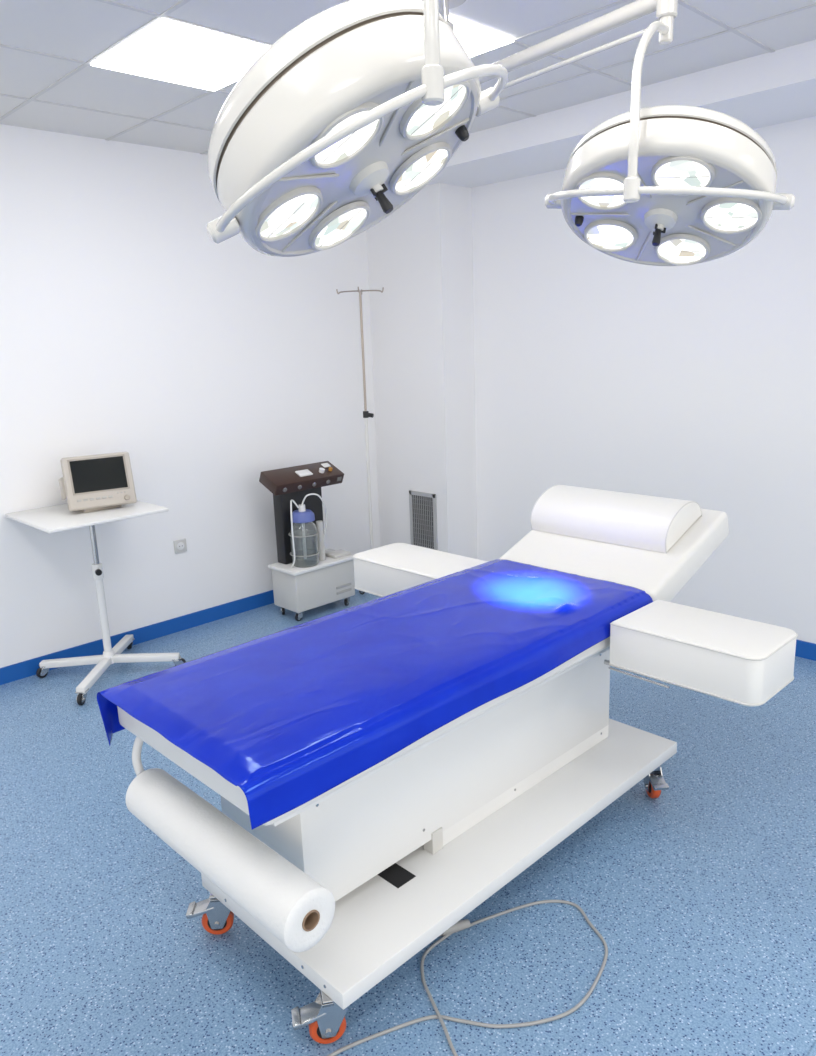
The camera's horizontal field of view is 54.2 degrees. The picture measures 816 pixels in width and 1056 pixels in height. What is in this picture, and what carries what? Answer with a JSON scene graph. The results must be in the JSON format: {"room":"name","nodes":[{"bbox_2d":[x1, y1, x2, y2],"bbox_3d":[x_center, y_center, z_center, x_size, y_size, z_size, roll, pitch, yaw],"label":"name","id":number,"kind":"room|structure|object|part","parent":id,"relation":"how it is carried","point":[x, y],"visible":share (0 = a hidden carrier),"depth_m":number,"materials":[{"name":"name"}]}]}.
{"room":"operating room","nodes":[
{"label":"operating room","id":0,"kind":"room"},
{"bbox_2d":[0,124,380,667],"bbox_3d":[-2.636,-0.603,4.240,7.380,3.200,0.100,-15,18,-42],"label":"wall","id":1,"kind":"structure","parent":0,"point":[125,327],"depth_m":5.11,"materials":[{"name":"white paint"}]},
{"bbox_2d":[0,590,273,684],"bbox_3d":[-2.700,0.953,4.410,6.940,0.100,0.012,-15,18,-42],"label":"baseboard","id":2,"kind":"structure","parent":1,"relation":"attached to","point":[27,668],"depth_m":5.34,"materials":[{"name":"blue plastic"}]},
{"bbox_2d":[173,538,186,553],"bbox_3d":[-1.539,0.122,5.397,0.090,0.090,0.016,-15,18,-42],"label":"wall socket","id":3,"kind":"object","parent":1,"relation":"attached to","point":[180,545],"visible":1,"depth_m":5.39,"materials":[{"name":"white plastic"}]},
{"bbox_2d":[0,589,815,1055],"bbox_3d":[0.025,1.528,2.009,7.380,0.100,7.550,-15,18,-42],"label":"floor","id":4,"kind":"structure","parent":0,"point":[700,894],"depth_m":2.68,"materials":[{"name":"plastic"}]},
{"bbox_2d":[5,500,185,704],"bbox_3d":[-1.811,0.387,4.699,0.711,1.005,0.659,-15,18,-42],"label":"trolley","id":5,"kind":"object","parent":4,"relation":"on","point":[51,519],"visible":0.98,"depth_m":4.62,"materials":[{"name":"white metal"}]},
{"bbox_2d":[5,500,168,532],"bbox_3d":[-1.840,-0.080,4.579,0.680,0.040,0.655,-15,18,-42],"label":"table top","id":6,"kind":"object","parent":5,"relation":"on","point":[51,519],"depth_m":4.45,"materials":[{"name":"white paint"}]},
{"bbox_3d":[-1.815,0.106,4.617,0.032,0.350,0.032,-15,18,-42],"label":"post","id":7,"kind":"part","parent":5,"relation":"part of","materials":[{"name":"silver metal"}]},
{"bbox_2d":[58,452,136,512],"bbox_3d":[-1.812,-0.276,4.628,0.374,0.315,0.332,-10,16,-31],"label":"patient monitor","id":8,"kind":"object","parent":5,"relation":"on","point":[89,483],"visible":1,"depth_m":4.52,"materials":[{"name":"beige plastic"}]},
{"bbox_3d":[-1.752,-0.304,4.525,0.310,0.196,0.049,-10,16,-31],"label":"screen frame","id":9,"kind":"part","parent":8,"relation":"part of","materials":[{"name":"beige plastic"}]},
{"bbox_3d":[-1.795,0.250,4.614,0.036,0.036,0.079,-10,15,-30],"label":"height knob","id":10,"kind":"part","parent":5,"relation":"part of","materials":[{"name":"black plastic"}]},
{"bbox_2d":[259,461,354,620],"bbox_3d":[-0.700,0.087,5.699,0.600,1.051,0.316,-15,18,-42],"label":"machine","id":11,"kind":"object","parent":4,"relation":"on","point":[306,576],"visible":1,"depth_m":5.60,"materials":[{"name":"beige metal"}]},
{"bbox_3d":[-0.735,-0.086,5.555,0.168,0.067,0.168,-15,18,-42],"label":"jar lid","id":12,"kind":"part","parent":11,"relation":"part of","materials":[{"name":"blue plastic"}]},
{"bbox_2d":[290,522,318,567],"bbox_3d":[-0.728,0.093,5.598,0.190,0.335,0.190,-15,18,-42],"label":"jar","id":13,"kind":"object","parent":11,"relation":"on","point":[305,533],"depth_m":5.53,"materials":[{"name":"clear glass"}]},
{"bbox_2d":[336,287,383,593],"bbox_3d":[-0.298,-0.646,6.080,0.460,2.271,0.463,-15,18,-42],"label":"stand","id":14,"kind":"object","parent":4,"relation":"on","point":[366,414],"visible":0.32,"depth_m":6.02,"materials":[{"name":"white enamelled metal"},{"name":"chrome"},{"name":"black plastic"}]},
{"bbox_3d":[-0.334,-1.301,5.923,0.250,0.921,0.250,-15,18,-42],"label":"rod","id":15,"kind":"part","parent":14,"relation":"part of","materials":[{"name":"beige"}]},
{"bbox_2d":[117,485,797,1043],"bbox_3d":[0.260,0.599,3.140,2.537,1.168,2.016,-15,18,-42],"label":"table","id":16,"kind":"object","parent":4,"relation":"on","point":[406,847],"visible":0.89,"depth_m":2.73,"materials":[{"name":"white paint"}]},
{"bbox_2d":[125,768,334,951],"bbox_3d":[-0.541,0.915,2.284,0.160,0.160,0.863,-15,18,-42],"label":"paper roll","id":17,"kind":"object","parent":16,"relation":"attached to","point":[295,908],"visible":1,"depth_m":2.14,"materials":[{"name":"white paper"},{"name":"cardboard core"}]},
{"bbox_3d":[0.029,0.444,2.836,1.855,0.135,0.810,-15,18,-42],"label":"mattress","id":18,"kind":"part","parent":16,"relation":"part of","materials":[{"name":"white plastic"}]},
{"bbox_2d":[97,559,652,829],"bbox_3d":[-0.001,0.444,2.811,1.883,0.210,0.863,-15,18,-42],"label":"sheet","id":19,"kind":"object","parent":16,"relation":"on","point":[287,717],"visible":1,"depth_m":2.47,"materials":[{"name":"plastic"}]},
{"bbox_3d":[0.224,1.038,2.982,1.820,0.050,0.725,-15,18,-42],"label":"plate","id":20,"kind":"part","parent":16,"relation":"part of","materials":[{"name":"white paint"}]},
{"bbox_3d":[0.037,0.543,2.871,1.755,0.073,0.720,-15,18,-42],"label":"frame","id":21,"kind":"part","parent":16,"relation":"part of","materials":[{"name":"white paint"}]},
{"bbox_3d":[0.948,0.514,2.939,0.307,0.021,0.390,-15,18,-42],"label":"arm board rail","id":22,"kind":"part","parent":16,"relation":"part of","materials":[{"name":"silver metal"}]},
{"bbox_2d":[327,900,607,1055],"bbox_3d":[0.182,1.368,2.365,0.623,0.035,1.036,6,16,32],"label":"power cable","id":23,"kind":"object","parent":4,"relation":"on","point":[460,925],"visible":0.95,"depth_m":2.31,"materials":[{"name":"grey rubber"}]},
{"bbox_2d":[0,0,815,154],"bbox_3d":[-0.087,-1.567,1.202,7.280,0.100,7.450,-15,18,-42],"label":"ceiling","id":24,"kind":"structure","parent":0,"point":[80,30],"depth_m":3.43,"materials":[{"name":"white tile"}]},
{"bbox_2d":[91,18,268,90],"bbox_3d":[-0.925,-2.004,3.410,0.603,0.009,0.638,-15,18,-42],"label":"ceiling light panel","id":25,"kind":"object","parent":24,"relation":"in","point":[167,50],"depth_m":3.36,"materials":[{"name":"white plastic"}]},
{"bbox_2d":[0,0,815,153],"bbox_3d":[-0.332,-1.453,0.981,6.590,0.004,7.450,-15,18,-42],"label":"grid","id":26,"kind":"object","parent":24,"relation":"attached to","point":[163,15],"depth_m":3.38,"materials":[{"name":"white metal"}]},
{"bbox_2d":[449,16,513,56],"bbox_3d":[-0.007,-2.025,3.358,0.603,0.009,0.668,-15,18,-42],"label":"ceiling light panel","id":27,"kind":"object","parent":24,"relation":"in","point":[476,40],"depth_m":3.28,"materials":[{"name":"white plastic"}]},
{"bbox_2d":[421,0,677,202],"bbox_3d":[0.361,-1.312,2.233,0.703,0.905,1.544,-2,13,1],"label":"lamp arm","id":28,"kind":"object","parent":24,"relation":"hanging from","point":[432,73],"visible":0.92,"depth_m":2.09},
{"bbox_2d":[206,0,508,256],"bbox_3d":[-0.118,-0.925,1.883,0.715,0.503,0.729,-15,18,-42],"label":"lamp","id":29,"kind":"object","parent":28,"relation":"hanging from","point":[330,131],"depth_m":1.68,"materials":[{"name":"white metal"}]},
{"bbox_3d":[0.082,-1.295,2.182,0.064,0.606,1.438,-1,13,4],"label":"arm","id":30,"kind":"part","parent":28,"relation":"part of","materials":[{"name":"white metal"}]},
{"bbox_2d":[545,105,794,265],"bbox_3d":[0.665,-0.880,2.092,0.569,0.345,0.593,-15,18,-42],"label":"lamp","id":31,"kind":"object","parent":28,"relation":"hanging from","point":[707,189],"depth_m":1.98,"materials":[{"name":"white metal"}]},
{"bbox_2d":[426,40,815,187],"bbox_3d":[2.271,-2.055,3.455,0.690,0.155,7.450,-15,18,-42],"label":"ceiling beam","id":32,"kind":"structure","parent":24,"relation":"attached to","point":[779,86],"depth_m":4.13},
{"bbox_2d":[367,183,476,558],"bbox_3d":[0.119,-1.052,6.269,0.340,2.945,0.780,-15,18,-42],"label":"pillar","id":33,"kind":"structure","parent":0,"point":[421,254],"depth_m":6.04,"materials":[{"name":"white paint"}]},
{"bbox_2d":[409,490,437,549],"bbox_3d":[0.120,-0.049,6.280,0.015,0.470,0.290,-15,18,-42],"label":"wall vent","id":34,"kind":"object","parent":33,"relation":"attached to","point":[422,506],"visible":0.86,"depth_m":6.27,"materials":[{"name":"silver metal"}]},
{"bbox_2d":[472,116,815,643],"bbox_3d":[2.603,-0.745,4.050,0.100,3.200,7.450,-15,18,-42],"label":"wall","id":35,"kind":"structure","parent":0,"point":[594,369],"depth_m":4.99,"materials":[{"name":"white paint"}]},
{"bbox_2d":[795,639,815,660],"bbox_3d":[2.893,0.828,4.092,0.012,0.100,6.658,-15,18,-42],"label":"baseboard","id":36,"kind":"structure","parent":35,"relation":"attached to","point":[807,650],"depth_m":4.66,"materials":[{"name":"blue plastic"}]}
]}

